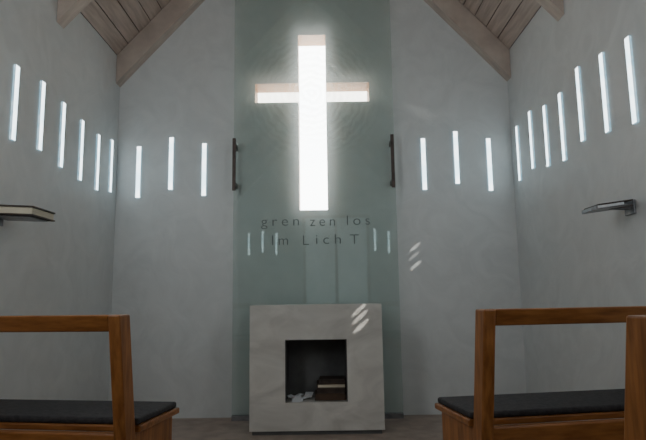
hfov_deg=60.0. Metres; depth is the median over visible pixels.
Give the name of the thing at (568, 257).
wall
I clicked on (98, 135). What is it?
window
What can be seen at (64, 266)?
wall
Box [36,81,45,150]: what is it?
window
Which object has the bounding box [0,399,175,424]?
cushion
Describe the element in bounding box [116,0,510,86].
rafter
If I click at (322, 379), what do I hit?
book
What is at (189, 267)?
wall
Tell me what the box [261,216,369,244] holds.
lettering
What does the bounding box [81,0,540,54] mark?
ceiling
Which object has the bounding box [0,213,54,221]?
book
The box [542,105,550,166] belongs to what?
window
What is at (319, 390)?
book
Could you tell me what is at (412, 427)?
floor
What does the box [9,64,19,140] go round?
window
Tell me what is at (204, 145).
window
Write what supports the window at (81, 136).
in the wall at (64, 266)
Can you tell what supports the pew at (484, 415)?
on the floor
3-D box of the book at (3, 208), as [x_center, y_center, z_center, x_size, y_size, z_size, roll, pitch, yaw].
[-1.490,-0.053,2.800,0.200,0.018,0.226,-1,-8,0]
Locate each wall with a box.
[0,0,119,431]
[108,0,526,417]
[507,0,645,422]
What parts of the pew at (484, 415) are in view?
panel, post, rail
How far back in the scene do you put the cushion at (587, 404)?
2.12 m
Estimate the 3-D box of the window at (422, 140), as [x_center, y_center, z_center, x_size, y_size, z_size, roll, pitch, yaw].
[0.799,-0.441,4.466,0.033,0.415,0.061,-1,-8,0]
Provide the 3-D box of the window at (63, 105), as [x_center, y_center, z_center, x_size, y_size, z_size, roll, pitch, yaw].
[-1.657,-0.534,3.508,0.056,0.416,0.038,-1,-8,0]
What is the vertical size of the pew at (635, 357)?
0.826 m
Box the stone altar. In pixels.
[249,303,384,434]
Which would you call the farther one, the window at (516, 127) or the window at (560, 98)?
the window at (516, 127)
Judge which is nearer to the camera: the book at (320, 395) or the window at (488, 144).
the book at (320, 395)
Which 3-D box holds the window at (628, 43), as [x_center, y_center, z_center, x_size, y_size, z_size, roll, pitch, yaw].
[1.520,-0.681,2.718,0.056,0.435,0.038,-1,-8,0]
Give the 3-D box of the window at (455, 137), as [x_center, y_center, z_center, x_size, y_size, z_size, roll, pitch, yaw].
[1.059,-0.493,4.473,0.033,0.425,0.061,-1,-8,0]
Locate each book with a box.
[0,205,54,213]
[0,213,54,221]
[315,390,345,400]
[317,380,345,388]
[317,388,345,393]
[319,376,345,383]
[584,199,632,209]
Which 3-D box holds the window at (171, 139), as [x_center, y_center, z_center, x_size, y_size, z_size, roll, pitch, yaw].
[-1.206,-0.445,4.471,0.033,0.424,0.061,-1,-8,0]
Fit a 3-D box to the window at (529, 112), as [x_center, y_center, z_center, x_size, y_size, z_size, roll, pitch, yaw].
[1.521,-0.577,4.024,0.056,0.421,0.038,-1,-8,0]
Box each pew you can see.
[0,314,178,439]
[435,306,645,439]
[624,315,645,439]
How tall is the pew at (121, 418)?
0.826 m
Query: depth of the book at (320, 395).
3.69 m
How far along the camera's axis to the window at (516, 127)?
4.28 m
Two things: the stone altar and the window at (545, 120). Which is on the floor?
the stone altar
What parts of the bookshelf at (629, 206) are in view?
shelf plate, bracket arm, wall plate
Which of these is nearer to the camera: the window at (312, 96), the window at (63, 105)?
the window at (63, 105)
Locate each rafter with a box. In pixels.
[56,0,563,28]
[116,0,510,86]
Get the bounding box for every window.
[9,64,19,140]
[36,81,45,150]
[58,102,65,167]
[77,120,83,180]
[94,134,99,190]
[108,139,112,191]
[135,146,141,197]
[168,137,173,189]
[201,143,206,195]
[258,46,366,209]
[420,138,426,189]
[453,131,459,183]
[485,138,492,190]
[515,126,521,180]
[528,111,534,168]
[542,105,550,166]
[558,92,566,160]
[575,66,585,141]
[598,52,610,132]
[624,36,638,123]
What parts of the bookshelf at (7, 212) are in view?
shelf plate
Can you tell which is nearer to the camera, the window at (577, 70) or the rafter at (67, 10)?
the window at (577, 70)
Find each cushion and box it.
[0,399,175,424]
[438,389,624,418]
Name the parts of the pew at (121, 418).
rail, post, panel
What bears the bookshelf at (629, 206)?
attached to the wall at (568, 257)
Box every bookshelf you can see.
[0,205,54,225]
[582,199,635,215]
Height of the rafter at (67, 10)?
1.962 m
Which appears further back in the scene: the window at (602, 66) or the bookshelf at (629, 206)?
the window at (602, 66)
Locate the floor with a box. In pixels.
[86,414,544,439]
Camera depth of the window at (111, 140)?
4.30 m
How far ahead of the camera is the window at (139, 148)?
4.43 m
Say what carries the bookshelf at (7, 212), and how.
attached to the wall at (64, 266)
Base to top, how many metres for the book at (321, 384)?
0.030 m

